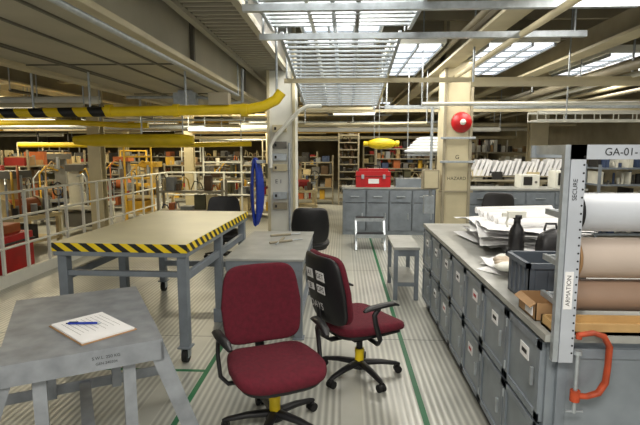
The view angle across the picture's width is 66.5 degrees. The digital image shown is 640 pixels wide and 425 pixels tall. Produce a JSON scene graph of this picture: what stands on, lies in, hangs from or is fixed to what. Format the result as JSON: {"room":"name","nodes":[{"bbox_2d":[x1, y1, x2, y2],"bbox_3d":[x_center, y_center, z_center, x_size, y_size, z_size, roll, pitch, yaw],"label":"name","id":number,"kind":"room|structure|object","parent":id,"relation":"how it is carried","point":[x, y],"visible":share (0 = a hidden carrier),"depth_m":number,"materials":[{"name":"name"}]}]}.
{"room":"factory floor","nodes":[
{"label":"factory floor","id":0,"kind":"room"},
{"bbox_2d":[0,132,47,169],"bbox_3d":[-15.471,-1.767,12.615,0.100,3.500,28.000,0,7,3],"label":"wall","id":1,"kind":"structure","parent":0,"point":[6,143],"depth_m":24.08,"materials":[{"name":"beige paint"}]},
{"bbox_2d":[47,120,437,179],"bbox_3d":[-3.776,-3.485,26.023,22.000,3.500,0.100,0,7,3],"label":"wall","id":2,"kind":"structure","parent":0,"point":[324,148],"depth_m":25.92,"materials":[{"name":"paint"}]},
{"bbox_2d":[0,180,639,424],"bbox_3d":[-4.433,0.084,12.331,22.000,0.100,28.000,0,7,3],"label":"floor","id":3,"kind":"structure","parent":0,"point":[447,397],"depth_m":3.79,"materials":[{"name":"grey metal"}]},
{"bbox_2d":[0,165,31,198],"bbox_3d":[-5.883,-0.223,8.952,0.722,1.368,1.042,-1,7,-7],"label":"machine","id":4,"kind":"object","parent":3,"relation":"on","point":[2,168],"visible":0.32,"depth_m":9.29,"materials":[{"name":"metal"}]},
{"bbox_2d":[0,222,34,275],"bbox_3d":[-4.330,0.466,6.511,0.690,0.620,0.660,0,7,3],"label":"equipment case","id":5,"kind":"object","parent":3,"relation":"on","point":[16,259],"visible":0.56,"depth_m":6.47,"materials":[{"name":"paint"}]},
{"bbox_2d":[0,147,59,187],"bbox_3d":[-10.711,-1.431,17.076,3.040,1.700,0.640,0,7,3],"label":"workstation","id":6,"kind":"object","parent":3,"relation":"on","point":[6,153],"visible":0.07,"depth_m":16.88,"materials":[{"name":"beige paint"}]},
{"bbox_2d":[16,142,45,185],"bbox_3d":[-8.267,-1.103,14.013,0.900,1.828,0.160,0,7,3],"label":"stand","id":7,"kind":"object","parent":3,"relation":"on","point":[17,142],"visible":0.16,"depth_m":13.93,"materials":[{"name":"beige paint"}]},
{"bbox_2d":[0,165,62,243],"bbox_3d":[-4.824,-0.089,7.906,0.722,1.368,1.042,2,7,13],"label":"machine","id":8,"kind":"object","parent":3,"relation":"on","point":[10,180],"visible":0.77,"depth_m":7.80,"materials":[{"name":"metal"}]},
{"bbox_2d":[0,150,85,203],"bbox_3d":[-6.740,-0.748,12.132,0.640,1.600,2.440,0,7,3],"label":"workstation","id":9,"kind":"object","parent":3,"relation":"on","point":[30,159],"visible":0.41,"depth_m":11.30,"materials":[{"name":"beige paint"}]},
{"bbox_2d":[37,131,69,185],"bbox_3d":[-7.505,-1.226,13.831,1.029,2.118,0.160,0,7,3],"label":"stand","id":10,"kind":"object","parent":3,"relation":"on","point":[38,132],"visible":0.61,"depth_m":13.73,"materials":[{"name":"metal"}]},
{"bbox_2d":[32,154,86,223],"bbox_3d":[-5.684,-0.523,10.694,1.042,1.520,0.722,-2,8,-17],"label":"machine","id":11,"kind":"object","parent":3,"relation":"on","point":[60,160],"visible":0.38,"depth_m":10.57,"materials":[{"name":"metal"}]},
{"bbox_2d":[66,137,88,189],"bbox_3d":[-7.999,-1.470,16.143,0.777,2.013,0.160,0,7,3],"label":"stand","id":12,"kind":"object","parent":3,"relation":"on","point":[69,137],"visible":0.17,"depth_m":16.04,"materials":[{"name":"metal"}]},
{"bbox_2d":[57,162,115,235],"bbox_3d":[-4.550,-0.304,9.584,0.722,1.368,1.042,0,7,-2],"label":"machine","id":13,"kind":"object","parent":3,"relation":"on","point":[75,171],"visible":0.47,"depth_m":9.23,"materials":[{"name":"metal"}]},
{"bbox_2d":[41,150,149,199],"bbox_3d":[-6.814,-1.091,14.816,3.040,1.600,0.640,0,7,3],"label":"workstation","id":14,"kind":"object","parent":3,"relation":"on","point":[109,157],"visible":0.17,"depth_m":14.59,"materials":[{"name":"beige paint"}]},
{"bbox_2d":[84,86,109,229],"bbox_3d":[-3.948,-1.254,8.605,0.220,3.500,0.200,0,7,3],"label":"support column","id":15,"kind":"structure","parent":3,"relation":"on","point":[96,155],"depth_m":8.61,"materials":[{"name":"beige paint"}]},
{"bbox_2d":[0,286,198,424],"bbox_3d":[-1.188,0.908,2.480,1.128,0.791,0.992,-4,8,-27],"label":"work table","id":16,"kind":"object","parent":3,"relation":"on","point":[31,351],"visible":1,"depth_m":2.16,"materials":[{"name":"grey metal"}]},
{"bbox_2d":[49,312,136,345],"bbox_3d":[-1.054,0.530,2.262,0.350,0.011,0.250,6,10,40],"label":"notepad","id":17,"kind":"object","parent":16,"relation":"on","point":[82,334],"visible":0.95,"depth_m":2.23,"materials":[{"name":"paper"}]},
{"bbox_2d":[66,321,100,324],"bbox_3d":[-1.102,0.515,2.277,0.163,0.013,0.011,0,7,-2],"label":"ballpoint pen","id":18,"kind":"object","parent":17,"relation":"on","point":[70,322],"visible":1,"depth_m":2.27,"materials":[{"name":"plastic"}]},
{"bbox_2d":[116,117,128,192],"bbox_3d":[-6.720,-2.288,16.677,0.300,3.500,0.200,0,7,3],"label":"support column","id":19,"kind":"structure","parent":3,"relation":"on","point":[118,132],"depth_m":16.60,"materials":[{"name":"beige paint"}]},
{"bbox_2d":[106,157,145,206],"bbox_3d":[-5.275,-0.775,13.057,1.042,1.420,0.722,0,7,3],"label":"machine","id":20,"kind":"object","parent":3,"relation":"on","point":[117,188],"visible":0.47,"depth_m":12.95,"materials":[{"name":"metal"}]},
{"bbox_2d":[0,172,254,289],"bbox_3d":[-2.640,0.100,7.406,2.000,1.119,7.236,0,7,3],"label":"safety railing","id":21,"kind":"object","parent":3,"relation":"on","point":[10,279],"visible":0.65,"depth_m":6.68,"materials":[{"name":"beige metal"}]},
{"bbox_2d":[119,150,148,198],"bbox_3d":[-5.273,-0.966,13.862,0.902,1.594,0.160,0,7,3],"label":"stand","id":22,"kind":"object","parent":3,"relation":"on","point":[120,151],"visible":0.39,"depth_m":13.76,"materials":[{"name":"metal"}]},
{"bbox_2d":[123,147,153,219],"bbox_3d":[-4.093,-0.782,11.007,0.776,1.955,0.160,0,7,3],"label":"stand","id":23,"kind":"object","parent":3,"relation":"on","point":[124,156],"visible":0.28,"depth_m":10.98,"materials":[{"name":"orange metal"}]},
{"bbox_2d":[106,151,183,182],"bbox_3d":[-6.798,-1.666,19.385,3.440,1.578,0.640,0,7,3],"label":"workstation","id":24,"kind":"object","parent":3,"relation":"on","point":[178,153],"visible":0.23,"depth_m":19.16,"materials":[{"name":"beige paint"}]},
{"bbox_2d":[51,210,247,361],"bbox_3d":[-1.402,0.560,4.599,1.032,0.920,1.952,1,7,5],"label":"workbench","id":25,"kind":"object","parent":3,"relation":"on","point":[163,234],"visible":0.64,"depth_m":3.87,"materials":[{"name":"blue paint"}]},
{"bbox_2d":[124,160,174,218],"bbox_3d":[-4.042,-0.564,11.613,1.042,1.368,0.722,0,7,3],"label":"machine","id":26,"kind":"object","parent":3,"relation":"on","point":[137,186],"visible":0.58,"depth_m":11.44,"materials":[{"name":"metal"}]},
{"bbox_2d":[183,115,195,204],"bbox_3d":[-3.659,-1.901,13.655,0.250,3.500,0.200,0,7,3],"label":"support column","id":27,"kind":"structure","parent":3,"relation":"on","point":[189,152],"depth_m":13.65,"materials":[{"name":"beige paint"}]},
{"bbox_2d":[181,139,201,188],"bbox_3d":[-4.658,-1.702,17.688,0.844,2.082,0.160,0,7,3],"label":"stand","id":28,"kind":"object","parent":3,"relation":"on","point":[199,139],"visible":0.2,"depth_m":17.62,"materials":[{"name":"white paint"}]},
{"bbox_2d":[156,175,227,210],"bbox_3d":[-2.378,-0.124,9.129,1.240,1.126,0.340,0,7,3],"label":"workstation","id":29,"kind":"object","parent":3,"relation":"on","point":[169,184],"visible":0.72,"depth_m":9.05,"materials":[{"name":"beige paint"}]},
{"bbox_2d":[163,155,255,202],"bbox_3d":[-3.299,-1.040,15.061,2.840,1.437,0.640,0,7,3],"label":"workstation","id":30,"kind":"object","parent":3,"relation":"on","point":[169,160],"visible":0.31,"depth_m":14.86,"materials":[{"name":"beige paint"}]},
{"bbox_2d":[204,196,240,257],"bbox_3d":[-1.427,0.234,7.206,0.604,0.905,0.657,0,7,3],"label":"office chair","id":31,"kind":"object","parent":3,"relation":"on","point":[216,203],"visible":0.27,"depth_m":7.38,"materials":[{"name":"black plastic"}]},
{"bbox_2d":[202,147,242,210],"bbox_3d":[-2.203,-0.704,11.068,1.025,1.785,0.160,0,7,3],"label":"stand","id":32,"kind":"object","parent":3,"relation":"on","point":[203,161],"visible":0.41,"depth_m":11.02,"materials":[{"name":"white paint"}]},
{"bbox_2d":[198,163,267,212],"bbox_3d":[-1.850,-0.548,11.826,2.040,1.281,0.640,0,7,3],"label":"workstation","id":33,"kind":"object","parent":3,"relation":"on","point":[231,189],"visible":0.27,"depth_m":11.63,"materials":[{"name":"beige paint"}]},
{"bbox_2d":[215,159,254,203],"bbox_3d":[-2.273,-0.744,13.021,1.042,1.368,0.722,0,7,3],"label":"machine","id":34,"kind":"object","parent":3,"relation":"on","point":[245,182],"visible":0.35,"depth_m":12.90,"materials":[{"name":"metal"}]},
{"bbox_2d":[201,150,317,189],"bbox_3d":[-2.353,-1.652,19.177,4.540,1.605,0.640,0,7,3],"label":"workstation","id":35,"kind":"object","parent":3,"relation":"on","point":[223,153],"visible":0.29,"depth_m":18.92,"materials":[{"name":"beige paint"}]},
{"bbox_2d":[262,139,265,173],"bbox_3d":[-1.589,-1.693,17.563,1.107,2.095,0.160,0,7,3],"label":"stand","id":36,"kind":"object","parent":3,"relation":"on","point":[262,139],"visible":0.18,"depth_m":17.51,"materials":[{"name":"beige paint"}]},
{"bbox_2d":[265,111,267,201],"bbox_3d":[-1.362,-1.887,13.549,0.250,3.500,0.200,0,7,3],"label":"support column","id":37,"kind":"structure","parent":3,"relation":"on","point":[265,111],"depth_m":13.48,"materials":[{"name":"beige metal"}]},
{"bbox_2d":[106,238,429,424],"bbox_3d":[-0.698,0.926,5.349,2.920,0.003,7.300,0,7,3],"label":"tape","id":38,"kind":"object","parent":3,"relation":"on","point":[407,360],"visible":0.47,"depth_m":3.56,"materials":[{"name":"green plastic"}]},
{"bbox_2d":[224,231,313,339],"bbox_3d":[-0.437,0.646,4.796,0.670,0.700,1.400,0,7,3],"label":"steel table","id":39,"kind":"object","parent":3,"relation":"on","point":[256,248],"visible":0.49,"depth_m":4.36,"materials":[{"name":"blue paint"}]},
{"bbox_2d":[269,233,302,244],"bbox_3d":[-0.340,0.264,4.931,0.334,0.023,0.606,-1,7,-4],"label":"tool","id":40,"kind":"object","parent":39,"relation":"on","point":[281,240],"visible":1,"depth_m":4.87,"materials":[{"name":"beige paint"}]},
{"bbox_2d":[212,262,329,424],"bbox_3d":[-0.280,0.795,2.827,0.659,0.905,0.637,-3,8,-24],"label":"office chair","id":41,"kind":"object","parent":3,"relation":"on","point":[261,302],"visible":1,"depth_m":2.90,"materials":[{"name":"red fabric"}]},
{"bbox_2d":[266,27,321,230],"bbox_3d":[-0.356,-1.056,7.063,0.780,3.500,0.568,0,7,3],"label":"support column","id":42,"kind":"structure","parent":3,"relation":"on","point":[282,119],"depth_m":6.94,"materials":[{"name":"white paint"}]},
{"bbox_2d":[250,157,265,226],"bbox_3d":[-0.884,-0.291,6.837,0.224,0.960,0.260,0,7,3],"label":"hose","id":43,"kind":"object","parent":42,"relation":"attached to","point":[255,162],"visible":1,"depth_m":6.75,"materials":[{"name":"rubber"}]},
{"bbox_2d":[298,157,318,207],"bbox_3d":[-0.573,-0.761,12.942,1.042,1.420,0.722,-1,7,-7],"label":"machine","id":44,"kind":"object","parent":3,"relation":"on","point":[304,186],"visible":0.56,"depth_m":12.79,"materials":[{"name":"metal"}]},
{"bbox_2d":[291,208,328,262],"bbox_3d":[-0.136,0.337,6.559,0.630,0.865,0.657,0,7,3],"label":"office chair","id":45,"kind":"object","parent":3,"relation":"on","point":[316,220],"visible":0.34,"depth_m":6.25,"materials":[{"name":"black plastic"}]},
{"bbox_2d":[298,152,333,203],"bbox_3d":[-0.561,-1.045,14.729,1.940,1.530,0.640,0,7,3],"label":"shelving unit","id":46,"kind":"object","parent":3,"relation":"on","point":[329,182],"visible":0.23,"depth_m":14.46,"materials":[{"name":"beige paint"}]},
{"bbox_2d":[338,121,359,204],"bbox_3d":[0.838,-1.443,14.309,0.610,2.426,0.440,0,7,3],"label":"rack","id":47,"kind":"object","parent":3,"relation":"on","point":[341,168],"visible":0.8,"depth_m":14.17,"materials":[{"name":"beige paint"}]},
{"bbox_2d":[306,249,403,392],"bbox_3d":[0.244,0.708,3.427,0.693,0.924,0.670,0,7,3],"label":"office chair","id":48,"kind":"object","parent":3,"relation":"on","point":[329,285],"visible":0.96,"depth_m":3.23,"materials":[{"name":"red fabric"}]},
{"bbox_2d":[354,216,385,250],"bbox_3d":[0.825,0.335,8.104,0.490,0.494,0.677,0,7,3],"label":"step stool","id":49,"kind":"object","parent":3,"relation":"on","point":[381,234],"visible":1,"depth_m":8.01,"materials":[{"name":"white metal"}]},
{"bbox_2d":[342,178,435,234],"bbox_3d":[1.317,-0.137,9.491,1.790,1.060,0.635,0,7,3],"label":"base cabinet","id":50,"kind":"object","parent":3,"relation":"on","point":[400,204],"visible":0.83,"depth_m":9.21,"materials":[{"name":"grey metal"}]},
{"bbox_2d":[355,165,390,186],"bbox_3d":[1.015,-0.702,9.367,0.670,0.411,0.385,0,7,3],"label":"toolbox","id":51,"kind":"object","parent":50,"relation":"on","point":[365,177],"visible":1,"depth_m":9.21,"materials":[{"name":"paint"}]},
{"bbox_2d":[387,235,419,300],"bbox_3d":[0.935,0.609,5.560,0.280,0.580,0.750,0,7,3],"label":"stand","id":52,"kind":"object","parent":3,"relation":"on","point":[402,245],"visible":1,"depth_m":5.24,"materials":[{"name":"blue paint"}]},
{"bbox_2d":[362,139,487,185],"bbox_3d":[4.049,-1.847,19.051,4.740,2.022,0.640,0,7,3],"label":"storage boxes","id":53,"kind":"object","parent":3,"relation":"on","point":[396,151],"visible":0.11,"depth_m":18.84,"materials":[{"name":"brown cardboard"}]},
{"bbox_2d":[374,136,477,184],"bbox_3d":[3.208,-1.319,15.021,3.040,2.000,0.640,0,7,3],"label":"shelving unit","id":54,"kind":"object","parent":3,"relation":"on","point":[406,173],"visible":0.35,"depth_m":14.82,"materials":[{"name":"beige paint"}]},
{"bbox_2d":[435,21,475,223],"bbox_3d":[1.934,-1.052,7.031,0.480,3.500,0.500,0,7,3],"label":"support column","id":55,"kind":"structure","parent":3,"relation":"on","point":[454,149],"depth_m":6.87,"materials":[{"name":"beige paint"}]},
{"bbox_2d":[421,107,438,213],"bbox_3d":[1.569,-0.734,6.912,0.225,1.500,0.170,0,7,3],"label":"electrical panel","id":56,"kind":"object","parent":55,"relation":"attached to","point":[429,178],"visible":1,"depth_m":6.88,"materials":[{"name":"beige paint"}]},
{"bbox_2d":[451,112,471,132],"bbox_3d":[1.961,-1.244,6.722,0.290,0.290,0.100,0,7,3],"label":"bell","id":57,"kind":"object","parent":55,"relation":"attached to","point":[461,122],"visible":1,"depth_m":6.71,"materials":[{"name":"red paint"}]},
{"bbox_2d":[435,140,560,185],"bbox_3d":[4.632,-0.898,12.333,3.340,1.848,0.540,0,7,3],"label":"shelf","id":58,"kind":"object","parent":3,"relation":"on","point":[490,146],"visible":0.1,"depth_m":12.15,"materials":[{"name":"beige paint"}]},
{"bbox_2d":[481,192,514,206],"bbox_3d":[2.643,0.187,7.411,0.609,0.945,0.636,5,9,35],"label":"office chair","id":59,"kind":"object","parent":3,"relation":"on","point":[490,198],"visible":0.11,"depth_m":7.57,"materials":[{"name":"black plastic"}]},
{"bbox_2d":[470,167,556,185],"bbox_3d":[3.713,-0.226,9.333,1.890,1.277,0.540,0,7,3],"label":"shelf","id":60,"kind":"object","parent":3,"relation":"on","point":[496,176],"visible":0.11,"depth_m":9.12,"materials":[{"name":"beige paint"}]},
{"bbox_2d":[471,158,561,176],"bbox_3d":[3.687,-0.850,9.230,1.700,0.338,0.350,0,7,3],"label":"files","id":61,"kind":"object","parent":60,"relation":"on","point":[508,167],"visible":0.75,"depth_m":9.12,"materials":[{"name":"white paper"}]},
{"bbox_2d":[469,186,587,236],"bbox_3d":[3.334,0.067,8.211,1.940,0.980,0.635,0,7,3],"label":"base cabinet","id":62,"kind":"object","parent":3,"relation":"on","point":[543,195],"visible":0.17,"depth_m":7.88,"materials":[{"name":"grey metal"}]},
{"bbox_2d":[514,174,539,187],"bbox_3d":[3.432,-0.523,8.090,0.300,0.220,0.315,0,7,3],"label":"instrument box","id":63,"kind":"object","parent":62,"relation":"on","point":[521,180],"visible":1,"depth_m":7.95,"materials":[{"name":"paint"}]},
{"bbox_2d":[547,170,560,187],"bbox_3d":[4.006,-0.549,8.059,0.350,0.280,0.315,0,7,3],"label":"instrument box","id":64,"kind":"object","parent":62,"relation":"on","point":[554,176],"visible":0.36,"depth_m":8.00,"materials":[{"name":"paint"}]},
{"bbox_2d":[421,223,639,424],"bbox_3d":[1.514,0.732,3.494,1.090,0.860,3.020,0,7,3],"label":"base cabinet","id":65,"kind":"object","parent":3,"relation":"on","point":[502,354],"depth_m":2.45,"materials":[{"name":"grey metal"}]},
{"bbox_2d":[476,253,507,276],"bbox_3d":[1.202,0.327,3.060,0.422,0.048,0.488,4,8,28],"label":"document","id":66,"kind":"object","parent":65,"relation":"on","point":[490,268],"visible":0.11,"depth_m":3.05,"materials":[{"name":"white paper"}]},
{"bbox_2d":[493,254,508,271],"bbox_3d":[1.146,0.300,2.918,0.240,0.066,0.276,0,7,3],"label":"plastic-wrapped parts","id":67,"kind":"object","parent":66,"relation":"on","point":[501,261],"visible":0.48,"depth_m":2.88,"materials":[{"name":"white paint"}]},
{"bbox_2d":[502,211,526,250],"bbox_3d":[1.275,0.142,3.228,0.150,0.303,0.100,0,7,3],"label":"spray bottle","id":68,"kind":"object","parent":65,"relation":"on","point":[516,237],"visible":0.76,"depth_m":3.19,"materials":[{"name":"black plastic"}]},
{"bbox_2d":[453,205,596,251],"bbox_3d":[1.600,0.116,3.858,0.944,0.264,1.259,0,7,3],"label":"drawings","id":69,"kind":"object","parent":65,"relation":"on","point":[489,229],"visible":0.59,"depth_m":3.62,"materials":[{"name":"white paper"}]},
{"bbox_2d":[514,290,552,320],"bbox_3d":[0.996,0.421,2.217,0.161,0.079,0.200,0,7,3],"label":"cardboard box","id":70,"kind":"object","parent":65,"relation":"on","point":[531,302],"visible":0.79,"depth_m":2.19,"materials":[{"name":"brown cardboard"}]},
{"bbox_2d":[505,251,585,293],"bbox_3d":[1.139,0.326,2.471,0.300,0.204,0.310,0,7,3],"label":"storage bin","id":71,"kind":"object","parent":65,"relation":"on","point":[528,270],"visible":0.48,"depth_m":2.39,"materials":[{"name":"grey plastic"}]},
{"bbox_2d":[535,223,557,250],"bbox_3d":[1.454,0.206,3.087,0.160,0.287,0.140,0,7,3],"label":"tool bag","id":72,"kind":"object","parent":65,"relation":"on","point":[546,240],"visible":0.4,"depth_m":3.04,"materials":[{"name":"fabric"}]},
{"bbox_2d":[541,314,639,335],"bbox_3d":[1.492,0.466,2.003,1.100,0.043,0.120,0,7,3],"label":"wooden plank","id":73,"kind":"object","parent":65,"relation":"on","point":[606,324],"visible":0.62,"depth_m":2.01,"materials":[{"name":"brown wood"}]},
{"bbox_2d":[526,86,549,185],"bbox_3d":[4.928,-1.570,11.072,0.400,3.500,0.200,0,7,3],"label":"support column","id":74,"kind":"structure","parent":3,"relation":"on","point":[537,133],"depth_m":10.95,"materials":[{"name":"beige metal"}]},
{"bbox_2d":[530,145,639,362],"bbox_3d":[1.536,0.526,2.113,1.200,1.620,0.413,0,7,3],"label":"rack","id":75,"kind":"object","parent":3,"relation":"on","point":[576,256],"visible":1,"depth_m":2.02,"materials":[{"name":"metal"}]},
{"bbox_2d":[564,330,612,413],"bbox_3d":[1.071,0.635,1.943,0.167,0.346,0.037,0,7,3],"label":"c-clamp","id":76,"kind":"object","parent":75,"relation":"attached to","point":[575,395],"visible":1,"depth_m":1.94,"materials":[{"name":"metal"}]},
{"bbox_2d":[584,159,639,236],"bbox_3d":[5.458,-0.268,8.640,1.340,1.536,0.540,0,7,3],"label":"shelf","id":77,"kind":"object","parent":3,"relation":"on","point":[596,178],"visible":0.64,"depth_m":8.51,"materials":[{"name":"grey metal"}]},
{"bbox_2d":[0,6,639,127],"bbox_3d":[-4.354,-3.266,13.614,21.800,0.780,24.400,0,7,3],"label":"ceiling","id":78,"kind":"structure","parent":0,"point":[624,27],"depth_m":8.09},
{"bbox_2d":[0,117,56,119],"bbox_3d":[-7.883,-3.031,13.104,1.500,1.118,0.180,0,7,3],"label":"fluorescent light fixture","id":79,"kind":"object","parent":78,"relation":"hanging from","point":[51,118],"visible":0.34,"depth_m":13.10,"materials":[{"name":"white paint"}]},
{"bbox_2d":[0,0,266,105],"bbox_3d":[-1.999,-1.980,4.988,1.760,1.140,8.200,0,7,3],"label":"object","id":80,"kind":"structure","parent":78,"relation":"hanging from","point":[38,37],"depth_m":4.12,"materials":[{"name":"paint"}]},
{"bbox_2d":[72,99,194,146],"bbox_3d":[-2.694,-1.308,7.024,1.750,0.710,0.180,0,7,3],"label":"duct","id":81,"kind":"object","parent":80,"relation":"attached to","point":[97,140],"visible":0.85,"depth_m":6.99,"materials":[{"name":"metal"}]},
{"bbox_2d":[126,69,243,104],"bbox_3d":[-1.796,-1.659,6.493,1.590,0.480,0.120,0,7,3],"label":"junction box","id":82,"kind":"object","parent":80,"relation":"attached to","point":[178,97],"visible":0.81,"depth_m":6.46,"materials":[{"name":"metal"}]},
{"bbox_2d":[17,100,251,146],"bbox_3d":[-3.696,-1.913,9.618,4.701,1.250,0.100,0,7,3],"label":"pipe","id":83,"kind":"object","parent":78,"relation":"hanging from","point":[241,143],"visible":0.53,"depth_m":9.61,"materials":[{"name":"metal"}]},
{"bbox_2d":[126,116,144,118],"label":"fluorescent light fixture","id":84,"kind":"object","parent":78,"relation":"hanging from","point":[131,117],"depth_m":12.94,"materials":[{"name":"white paint"}]},
{"bbox_2d":[0,27,285,117],"bbox_3d":[-2.353,-1.751,4.931,4.021,1.579,0.135,0,7,3],"label":"pipe","id":85,"kind":"object","parent":78,"relation":"hanging from","point":[219,103],"visible":0.94,"depth_m":4.95,"materials":[{"name":"metal"}]},
{"bbox_2d":[134,122,178,122],"bbox_3d":[-5.698,-3.576,16.968,1.500,1.018,0.180,0,7,3],"label":"fluorescent light fixture","id":86,"kind":"object","parent":78,"relation":"hanging from","point":[134,122],"visible":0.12,"depth_m":16.93,"materials":[{"name":"white paint"}]},
{"bbox_2d":[153,117,183,118],"label":"fluorescent light fixture","id":87,"kind":"object","parent":78,"relation":"hanging from","point":[153,117],"depth_m":12.90,"materials":[{"name":"white paint"}]},
{"bbox_2d":[162,0,297,85],"bbox_3d":[-0.803,-2.138,4.962,0.550,0.820,7.300,0,7,3],"label":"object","id":88,"kind":"structure","parent":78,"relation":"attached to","point":[235,32],"depth_m":4.58,"materials":[{"name":"paint"}]},
{"bbox_2d":[233,117,266,118],"bbox_3d":[-1.580,-3.019,13.010,1.500,1.118,0.180,0,7,3],"label":"fluorescent light fixture","id":89,"kind":"object","parent":78,"relation":"hanging from","point":[233,117],"visible":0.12,"depth_m":13.00,"materials":[{"name":"white paint"}]},
{"bbox_2d":[239,117,266,126],"bbox_3d":[-1.107,-2.524,10.326,1.200,1.418,0.180,0,7,3],"label":"fluorescent light fixture","id":90,"kind":"object","parent":78,"relation":"hanging from","point":[244,124],"visible":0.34,"depth_m":10.36,"materials":[{"name":"white paint"}]},
{"bbox_2d":[0,0,639,140],"bbox_3d":[-2.982,-2.521,11.009,18.329,1.498,19.425,0,7,3],"label":"piping","id":91,"kind":"object","parent":78,"relation":"attached to","point":[521,99],"visible":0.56,"depth_m":8.60,"materials":[{"name":"beige paint"}]},
{"bbox_2d":[0,104,148,127],"bbox_3d":[-4.970,-2.116,8.038,4.300,1.445,0.090,0,7,3],"label":"pipe","id":92,"kind":"object","parent":91,"relation":"attached to","point":[100,123],"visible":0.82,"depth_m":8.04,"materials":[{"name":"metal"}]},
{"bbox_2d":[305,40,358,45],"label":"recessed light","id":93,"kind":"object","parent":78,"relation":"in","point":[305,40],"depth_m":6.81,"materials":[{"name":"white paint"}]},
{"bbox_2d":[252,0,426,107],"bbox_3d":[0.241,-1.994,5.587,1.280,1.265,6.401,0,7,3],"label":"skylight","id":94,"kind":"object","parent":78,"relation":"attached to","point":[313,20],"visible":0.88,"depth_m":4.98,"materials":[{"name":"metal"}]},
{"bbox_2d":[300,26,383,32],"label":"recessed light","id":95,"kind":"object","parent":78,"relation":"in","point":[366,29],"depth_m":6.08,"materials":[{"name":"white paint"}]},
{"bbox_2d":[333,112,375,114],"bbox_3d":[0.954,-3.204,13.674,1.200,0.918,0.180,0,7,3],"label":"fluorescent light fixture","id":96,"kind":"object","parent":78,"relation":"hanging from","point":[340,113],"visible":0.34,"depth_m":13.66,"materials":[{"name":"white paint"}]},
{"bbox_2d":[363,44,398,148],"bbox_3d":[0.988,-1.959,7.777,0.570,1.890,0.200,0,7,3],"label":"lamp","id":97,"kind":"object","parent":78,"relation":"hanging from","point":[378,143],"visible":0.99,"depth_m":7.82,"materials":[{"name":"metal"}]},
{"bbox_2d":[370,98,391,104],"bbox_3d":[1.623,-3.206,12.986,0.480,0.740,1.380,0,7,3],"label":"recessed light","id":98,"kind":"object","parent":78,"relation":"in","point":[389,100],"visible":0.25,"depth_m":12.34,"materials":[{"name":"white paint"}]},
{"bbox_2d":[377,39,446,76],"bbox_3d":[1.230,-2.469,6.993,0.660,0.680,2.480,0,7,3],"label":"recessed light","id":99,"kind":"object","parent":78,"relation":"in","point":[409,53],"visible":0.59,"depth_m":6.42,"materials":[{"name":"white paint"}]},
{"bbox_2d":[404,68,437,155],"bbox_3d":[1.616,-1.542,7.476,0.670,1.340,0.415,0,7,3],"label":"lamp","id":100,"kind":"object","parent":78,"relation":"hanging from","point":[421,146],"visible":0.71,"depth_m":7.44,"materials":[{"name":"white paint"}]},
{"bbox_2d":[259,9,587,40],"bbox_3d":[0.885,-1.993,4.245,2.850,0.925,0.050,0,7,3],"label":"channel","id":101,"kind":"object","parent":78,"relation":"hanging from","point":[574,33],"visible":1,"depth_m":4.28,"materials":[{"name":"metal"}]},
{"bbox_2d":[242,0,639,12],"bbox_3d":[0.850,-1.918,3.499,2.850,0.885,0.050,0,7,3],"label":"channel","id":102,"kind":"object","parent":78,"relation":"hanging from","point":[497,4],"visible":1,"depth_m":3.53,"materials":[{"name":"metal"}]},
{"bbox_2d":[284,27,639,82],"bbox_3d":[1.624,-2.072,5.613,4.100,1.115,0.050,0,7,3],"label":"channel","id":103,"kind":"object","parent":78,"relation":"hanging from","point":[579,78],"visible":0.75,"depth_m":5.66,"materials":[{"name":"beige paint"}]},
{"bbox_2d":[296,0,639,62],"bbox_3d":[-4.349,-3.539,13.680,21.800,0.245,21.660,0,7,3],"label":"joist","id":104,"kind":"object","parent":78,"relation":"attached to","point":[588,18],"depth_m":6.73,"materials":[{"name":"white metal"}]},
{"bbox_2d":[301,108,639,112],"bbox_3d":[2.668,-2.406,8.649,6.300,1.225,0.050,0,7,3],"label":"channel","id":105,"kind":"object","parent":78,"relation":"hanging from","point":[591,109],"visible":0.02,"depth_m":8.68,"materials":[{"name":"beige paint"}]},
{"bbox_2d":[384,39,639,108],"bbox_3d":[2.938,-2.148,6.954,4.000,1.305,0.050,0,7,3],"label":"channel","id":106,"kind":"object","parent":78,"relation":"hanging from","point":[386,106],"visible":0.49,"depth_m":7.03,"materials":[{"name":"metal"}]},
{"bbox_2d":[468,38,560,75],"bbox_3d":[2.449,-2.461,6.937,0.860,0.680,2.480,0,7,3],"label":"recessed light","id":107,"kind":"object","parent":78,"relation":"in","point":[524,49],"visible":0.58,"depth_m":6.30,"materials":[{"name":"white paint"}]},
{"bbox_2d":[470,0,639,86],"bbox_3d":[3.708,-1.977,5.224,4.100,1.205,0.050,0,7,3],"label":"channel","id":108,"kind":"object","parent":78,"relation":"hanging from","point":[496,83],"visible":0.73,"depth_m":5.33,"materials":[{"name":"beige paint"}]},
{"bbox_2d":[527,9,639,122],"bbox_3d":[4.233,-1.868,5.768,3.312,1.560,0.324,0,7,3],"label":"cable tray","id":109,"kind":"object","parent":78,"relation":"hanging from","point":[566,112],"visible":1,"depth_m":5.80,"materials":[{"name":"white paint"}]},
{"bbox_2d":[549,45,639,76],"bbox_3d":[4.306,-2.501,7.248,0.980,0.680,1.880,0,7,3],"label":"recessed light","id":110,"kind":"object","parent":78,"relation":"in","point":[619,53],"visible":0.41,"depth_m":6.85,"materials":[{"name":"white paint"}]},
{"bbox_2d":[471,86,639,192],"bbox_3d":[6.604,-1.636,11.590,0.100,3.500,28.000,0,7,3],"label":"wall","id":111,"kind":"structure","parent":0,"point":[583,133],"depth_m":11.90,"materials":[{"name":"beige paint"}]}
]}

